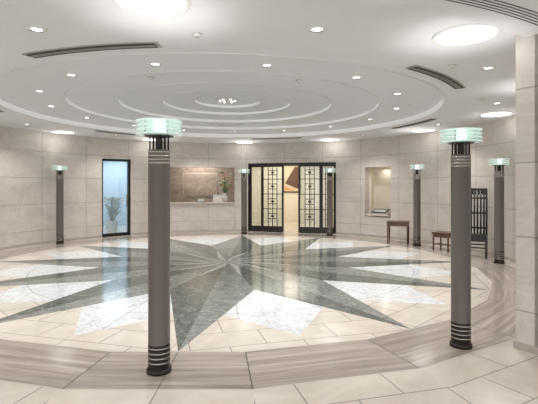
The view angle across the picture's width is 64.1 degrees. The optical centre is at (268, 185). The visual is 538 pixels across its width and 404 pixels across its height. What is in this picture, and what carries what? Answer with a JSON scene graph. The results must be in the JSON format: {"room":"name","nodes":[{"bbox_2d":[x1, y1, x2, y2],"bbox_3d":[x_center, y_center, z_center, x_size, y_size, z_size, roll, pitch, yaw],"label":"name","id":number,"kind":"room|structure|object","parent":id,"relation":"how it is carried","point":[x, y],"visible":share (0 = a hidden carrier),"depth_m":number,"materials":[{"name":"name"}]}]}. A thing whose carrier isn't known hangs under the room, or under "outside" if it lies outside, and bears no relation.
{"room":"lobby","nodes":[
{"label":"lobby","id":0,"kind":"room"},
{"bbox_2d":[0,126,101,246],"bbox_3d":[-5.744,0.050,8.313,2.364,3.000,9.388,0,0,-6],"label":"wall","id":1,"kind":"structure","parent":0,"point":[27,157],"depth_m":11.53,"materials":[{"name":"stone"}]},
{"bbox_2d":[0,235,101,249],"bbox_3d":[-5.748,1.515,8.570,1.891,0.070,8.600,0,0,-3],"label":"baseboard","id":2,"kind":"structure","parent":1,"relation":"attached to","point":[100,236],"depth_m":11.51,"materials":[{"name":"stone"}]},
{"bbox_2d":[103,161,126,225],"bbox_3d":[-5.900,0.250,14.300,3.200,2.600,4.700,0,0,0],"label":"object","id":3,"kind":"structure","parent":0,"point":[114,173],"depth_m":16.55,"materials":[{"name":"glass"}]},
{"bbox_2d":[170,167,233,201],"bbox_3d":[-2.665,0.250,15.050,3.270,2.600,2.600,0,0,0],"label":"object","id":4,"kind":"structure","parent":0,"point":[176,173],"depth_m":16.25,"materials":[{"name":"brown stone"}]},
{"bbox_2d":[183,173,216,196],"bbox_3d":[-2.600,-0.050,16.233,1.300,0.900,0.045,0,0,0],"label":"wall panel","id":5,"kind":"object","parent":4,"relation":"attached to","point":[194,184],"visible":0.86,"depth_m":16.21,"materials":[{"name":"stone"}]},
{"bbox_2d":[102,137,390,235],"bbox_3d":[-0.549,0.050,13.760,9.286,3.000,2.279,0,0,0],"label":"wall","id":6,"kind":"structure","parent":0,"point":[353,159],"depth_m":13.66,"materials":[{"name":"stone"}]},
{"bbox_2d":[102,159,129,236],"bbox_3d":[-4.742,0.360,13.284,0.920,2.380,0.120,0,0,-41],"label":"door frame","id":7,"kind":"structure","parent":6,"relation":"in","point":[115,160],"depth_m":13.48,"materials":[{"name":"black paint"}]},
{"bbox_2d":[250,165,261,231],"bbox_3d":[-0.429,0.425,14.707,0.459,2.250,0.045,0,0,16],"label":"panel","id":8,"kind":"object","parent":6,"relation":"attached to","point":[252,227],"visible":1,"depth_m":14.72,"materials":[{"name":"black paint"}]},
{"bbox_2d":[131,229,390,238],"bbox_3d":[-0.291,1.515,13.822,7.962,0.070,1.550,0,0,6],"label":"baseboard","id":9,"kind":"structure","parent":6,"relation":"attached to","point":[235,230],"depth_m":13.52,"materials":[{"name":"stone"}]},
{"bbox_2d":[262,165,283,231],"bbox_3d":[0.126,0.425,14.489,0.762,2.250,0.047,0,0,16],"label":"leaf","id":10,"kind":"object","parent":6,"relation":"attached to","point":[268,228],"visible":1,"depth_m":14.47,"materials":[{"name":"black paint"}]},
{"bbox_2d":[248,162,335,233],"bbox_3d":[0.751,0.390,14.346,3.047,2.320,0.120,0,0,16],"label":"frame","id":11,"kind":"object","parent":6,"relation":"attached to","point":[312,163],"visible":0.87,"depth_m":14.39,"materials":[{"name":"black paint"}]},
{"bbox_2d":[298,165,320,232],"bbox_3d":[1.340,0.425,14.139,0.762,2.250,0.047,0,0,16],"label":"leaf","id":12,"kind":"object","parent":6,"relation":"attached to","point":[305,229],"visible":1,"depth_m":14.12,"materials":[{"name":"black paint"}]},
{"bbox_2d":[321,164,334,233],"bbox_3d":[1.934,0.425,14.024,0.477,2.250,0.046,0,0,16],"label":"panel","id":13,"kind":"object","parent":6,"relation":"attached to","point":[323,229],"visible":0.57,"depth_m":14.03,"materials":[{"name":"black paint"}]},
{"bbox_2d":[367,208,390,215],"bbox_3d":[3.421,0.796,13.085,0.720,0.198,0.500,0,0,45],"label":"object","id":14,"kind":"object","parent":6,"relation":"attached to","point":[375,212],"visible":0.96,"depth_m":12.95,"materials":[{"name":"stone"}]},
{"bbox_2d":[0,0,515,142],"bbox_3d":[-0.850,-1.750,8.800,12.400,0.600,12.400,0,0,0],"label":"ceiling","id":15,"kind":"structure","parent":0,"point":[393,38],"depth_m":5.67,"materials":[{"name":"white paint"}]},
{"bbox_2d":[26,25,47,33],"bbox_3d":[-2.144,-1.443,3.970,0.180,0.014,0.180,0,0,0],"label":"recessed light","id":16,"kind":"object","parent":15,"relation":"in","point":[32,28],"depth_m":3.96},
{"bbox_2d":[50,130,75,133],"bbox_3d":[-5.529,-1.444,11.535,0.620,0.012,0.620,0,0,0],"label":"light","id":17,"kind":"object","parent":15,"relation":"in","point":[56,131],"depth_m":11.60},
{"bbox_2d":[64,73,77,76],"bbox_3d":[-2.751,-1.543,5.981,0.180,0.014,0.180,0,0,0],"label":"recessed light","id":18,"kind":"object","parent":15,"relation":"in","point":[66,74],"depth_m":5.96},
{"bbox_2d":[22,42,161,57],"bbox_3d":[-1.913,-1.439,4.589,1.598,0.022,0.542,0,0,0],"label":"ceiling air slot","id":19,"kind":"object","parent":15,"relation":"in","point":[132,45],"depth_m":4.48,"materials":[{"name":"grey metal"}]},
{"bbox_2d":[96,130,136,135],"bbox_3d":[-3.979,-1.439,11.823,1.230,0.022,1.265,0,0,0],"label":"ceiling air slot","id":20,"kind":"object","parent":15,"relation":"in","point":[96,130],"depth_m":11.61,"materials":[{"name":"grey metal"}]},
{"bbox_2d":[111,0,191,17],"bbox_3d":[-0.923,-1.444,3.381,0.620,0.012,0.620,0,0,0],"label":"light","id":21,"kind":"object","parent":15,"relation":"in","point":[146,8],"depth_m":3.48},
{"bbox_2d":[148,62,162,66],"bbox_3d":[-1.440,-1.543,5.452,0.180,0.014,0.180,0,0,0],"label":"recessed light","id":22,"kind":"object","parent":15,"relation":"in","point":[157,64],"depth_m":5.44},
{"bbox_2d":[192,32,201,37],"bbox_3d":[-0.686,-1.435,4.103,0.100,0.030,0.100,0,0,0],"label":"smoke detector","id":23,"kind":"object","parent":15,"relation":"attached to","point":[195,34],"visible":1,"depth_m":4.08,"materials":[{"name":"white plastic"}]},
{"bbox_2d":[0,52,445,137],"bbox_3d":[-0.850,-1.579,8.800,8.280,0.286,8.280,0,0,0],"label":"rings","id":24,"kind":"object","parent":15,"relation":"attached to","point":[165,53],"visible":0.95,"depth_m":6.76,"materials":[{"name":"white paint"}]},
{"bbox_2d":[215,97,239,102],"bbox_3d":[-0.850,-1.750,8.800,0.520,0.040,0.520,0,0,0],"label":"light","id":25,"kind":"object","parent":15,"relation":"in","point":[220,99],"depth_m":8.75,"materials":[{"name":"white"}]},
{"bbox_2d":[235,141,253,142],"bbox_3d":[-0.808,-1.444,14.220,0.620,0.012,0.620,0,0,0],"label":"light","id":26,"kind":"object","parent":15,"relation":"in","point":[237,141],"depth_m":14.22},
{"bbox_2d":[260,63,273,67],"bbox_3d":[-0.027,-1.543,5.501,0.180,0.014,0.180,0,0,0],"label":"recessed light","id":27,"kind":"object","parent":15,"relation":"in","point":[266,65],"depth_m":5.49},
{"bbox_2d":[250,137,301,139],"bbox_3d":[0.213,-1.439,13.011,1.598,0.022,0.541,0,0,0],"label":"ceiling air slot","id":28,"kind":"object","parent":15,"relation":"in","point":[291,137],"depth_m":13.03,"materials":[{"name":"grey metal"}]},
{"bbox_2d":[307,25,326,33],"bbox_3d":[0.444,-1.443,3.970,0.180,0.014,0.180,0,0,0],"label":"recessed light","id":29,"kind":"object","parent":15,"relation":"in","point":[315,29],"depth_m":3.96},
{"bbox_2d":[320,139,339,140],"bbox_3d":[1.909,-1.444,13.465,0.620,0.012,0.620,0,0,0],"label":"light","id":30,"kind":"object","parent":15,"relation":"in","point":[320,139],"depth_m":13.35,"materials":[{"name":"white"}]},
{"bbox_2d":[350,75,362,78],"bbox_3d":[1.243,-1.543,6.121,0.180,0.014,0.180,0,0,0],"label":"recessed light","id":31,"kind":"object","parent":15,"relation":"in","point":[352,77],"depth_m":6.11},
{"bbox_2d":[392,118,437,128],"bbox_3d":[3.322,-1.439,10.009,0.594,0.022,1.588,0,0,0],"label":"ceiling air slot","id":32,"kind":"object","parent":15,"relation":"in","point":[431,119],"depth_m":9.85,"materials":[{"name":"grey metal"}]},
{"bbox_2d":[411,129,435,131],"bbox_3d":[4.012,-1.444,11.195,0.620,0.012,0.620,0,0,0],"label":"light","id":33,"kind":"object","parent":15,"relation":"in","point":[416,130],"depth_m":11.19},
{"bbox_2d":[405,65,465,88],"bbox_3d":[2.279,-1.439,5.777,1.230,0.022,1.266,0,0,0],"label":"ceiling air slot","id":34,"kind":"object","parent":15,"relation":"in","point":[455,84],"depth_m":5.60,"materials":[{"name":"grey metal"}]},
{"bbox_2d":[431,23,501,45],"bbox_3d":[1.888,-1.444,4.122,0.620,0.012,0.620,0,0,0],"label":"light","id":35,"kind":"object","parent":15,"relation":"in","point":[469,33],"depth_m":4.10,"materials":[{"name":"white plastic"}]},
{"bbox_2d":[480,66,496,69],"bbox_3d":[2.686,-1.443,5.265,0.180,0.014,0.180,0,0,0],"label":"recessed light","id":36,"kind":"object","parent":15,"relation":"in","point":[485,67],"depth_m":5.25,"materials":[{"name":"white glass"}]},
{"bbox_2d":[479,111,513,116],"bbox_3d":[4.568,-1.444,8.652,0.620,0.012,0.620,0,0,0],"label":"light","id":37,"kind":"object","parent":15,"relation":"in","point":[499,113],"depth_m":8.65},
{"bbox_2d":[0,222,537,403],"bbox_3d":[-0.850,1.550,8.800,26.000,0.001,26.000,0,0,0],"label":"floor","id":38,"kind":"structure","parent":0,"point":[232,294],"depth_m":4.88,"materials":[{"name":"grey stone"}]},
{"bbox_2d":[52,165,67,243],"bbox_3d":[-5.640,0.500,11.600,0.380,2.100,0.380,0,0,0],"label":"column","id":39,"kind":"structure","parent":38,"relation":"on","point":[59,177],"depth_m":11.53,"materials":[{"name":"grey metal"}]},
{"bbox_2d":[103,197,123,232],"bbox_3d":[-5.130,0.954,14.104,0.731,1.193,0.707,0,0,0],"label":"potted plant","id":40,"kind":"object","parent":38,"relation":"on","point":[111,224],"visible":0.97,"depth_m":14.01,"materials":[{"name":"grey plant"}]},
{"bbox_2d":[135,118,181,376],"bbox_3d":[-0.920,0.500,3.600,0.380,2.100,0.380,0,0,0],"label":"column","id":41,"kind":"structure","parent":38,"relation":"on","point":[157,129],"depth_m":3.52,"materials":[{"name":"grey metal"}]},
{"bbox_2d":[170,202,233,232],"bbox_3d":[-2.316,1.050,14.768,2.415,1.000,0.907,0,0,-14],"label":"reception desk","id":42,"kind":"object","parent":38,"relation":"on","point":[185,217],"depth_m":14.47,"materials":[{"name":"stone"}]},
{"bbox_2d":[213,194,222,201],"bbox_3d":[-1.747,0.422,14.935,0.380,0.255,0.220,0,0,0],"label":"storage box","id":43,"kind":"object","parent":42,"relation":"on","point":[216,197],"visible":0.76,"depth_m":14.82,"materials":[{"name":"white paper"}]},
{"bbox_2d":[219,171,232,201],"bbox_3d":[-1.481,0.017,14.729,0.506,1.065,0.614,0,0,0],"label":"flower vase","id":44,"kind":"object","parent":42,"relation":"on","point":[224,197],"visible":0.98,"depth_m":14.68,"materials":[{"name":"ceramic"}]},
{"bbox_2d":[238,169,249,233],"bbox_3d":[-0.810,0.500,13.950,0.380,2.100,0.380,0,0,0],"label":"column","id":45,"kind":"structure","parent":38,"relation":"on","point":[243,179],"depth_m":13.87,"materials":[{"name":"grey metal"}]},
{"bbox_2d":[0,233,515,388],"bbox_3d":[-0.850,1.549,8.800,11.048,0.001,11.048,0,0,0],"label":"trim","id":46,"kind":"structure","parent":38,"relation":"on","point":[186,233],"depth_m":4.03,"materials":[{"name":"grey stone"}]},
{"bbox_2d":[324,168,335,235],"bbox_3d":[1.900,0.500,13.450,0.380,2.100,0.380,0,0,0],"label":"column","id":47,"kind":"structure","parent":38,"relation":"on","point":[329,172],"depth_m":13.38,"materials":[{"name":"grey metal"}]},
{"bbox_2d":[387,220,409,244],"bbox_3d":[3.500,1.250,11.650,0.560,0.600,0.460,0,0,22],"label":"side table","id":48,"kind":"object","parent":38,"relation":"on","point":[389,222],"visible":1,"depth_m":11.51,"materials":[{"name":"brown wood"}]},
{"bbox_2d":[409,165,424,246],"bbox_3d":[3.820,0.500,11.100,0.380,2.100,0.380,0,0,0],"label":"column","id":49,"kind":"structure","parent":38,"relation":"on","point":[416,177],"depth_m":11.02,"materials":[{"name":"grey metal"}]},
{"bbox_2d":[432,231,450,251],"bbox_3d":[4.220,1.330,10.350,0.400,0.440,0.420,0,0,-40],"label":"stool","id":50,"kind":"object","parent":38,"relation":"on","point":[441,234],"visible":0.73,"depth_m":10.27,"materials":[{"name":"brown wood"}]},
{"bbox_2d":[440,127,482,349],"bbox_3d":[1.860,0.500,4.170,0.380,2.100,0.380,0,0,0],"label":"column","id":51,"kind":"structure","parent":38,"relation":"on","point":[460,163],"depth_m":4.09,"materials":[{"name":"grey metal"}]},
{"bbox_2d":[471,188,487,258],"bbox_3d":[4.571,0.800,9.441,0.404,1.501,0.449,0,0,28],"label":"chair","id":52,"kind":"object","parent":38,"relation":"on","point":[475,237],"visible":0.65,"depth_m":9.53,"materials":[{"name":"black paint"}]},
{"bbox_2d":[489,158,509,263],"bbox_3d":[4.630,0.500,8.650,0.380,2.100,0.380,0,0,0],"label":"column","id":53,"kind":"structure","parent":38,"relation":"on","point":[498,175],"depth_m":8.58,"materials":[{"name":"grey metal"}]},
{"bbox_2d":[513,34,537,354],"bbox_3d":[3.479,0.051,3.138,0.930,2.999,2.942,0,0,-37],"label":"wall pier","id":54,"kind":"object","parent":38,"relation":"on","point":[526,74],"visible":1,"depth_m":4.03,"materials":[{"name":"stone"}]},
{"bbox_2d":[252,166,370,221],"bbox_3d":[1.075,0.250,16.000,4.250,2.600,5.100,0,0,0],"label":"wall","id":55,"kind":"structure","parent":0,"point":[290,198],"depth_m":18.45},
{"bbox_2d":[284,165,300,191],"bbox_3d":[0.980,-0.310,18.415,0.740,1.160,0.051,0,0,0],"label":"framed artwork","id":56,"kind":"object","parent":55,"relation":"attached to","point":[290,171],"visible":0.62,"depth_m":18.39,"materials":[{"name":"brown paper"}]},
{"bbox_2d":[358,0,537,36],"bbox_3d":[-0.850,-1.425,0.031,16.007,0.050,8.461,0,0,0],"label":"ceiling","id":57,"kind":"structure","parent":0,"point":[520,27],"depth_m":3.43,"materials":[{"name":"white paint"}]},
{"bbox_2d":[391,34,537,346],"bbox_3d":[4.108,0.050,8.155,2.200,3.000,9.092,0,0,7],"label":"wall","id":58,"kind":"structure","parent":0,"point":[499,135],"depth_m":11.07,"materials":[{"name":"stone"}]},
{"bbox_2d":[391,236,515,262],"bbox_3d":[4.117,1.515,8.416,1.734,0.070,8.300,0,0,4],"label":"baseboard","id":59,"kind":"structure","parent":58,"relation":"attached to","point":[397,238],"depth_m":10.22,"materials":[{"name":"stone"}]},
{"bbox_2d":[446,0,537,25],"bbox_3d":[1.824,-1.399,3.437,1.670,0.001,0.931,0,0,0],"label":"vent","id":60,"kind":"object","parent":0,"point":[446,0],"depth_m":3.39,"materials":[{"name":"grey metal"}]}
]}

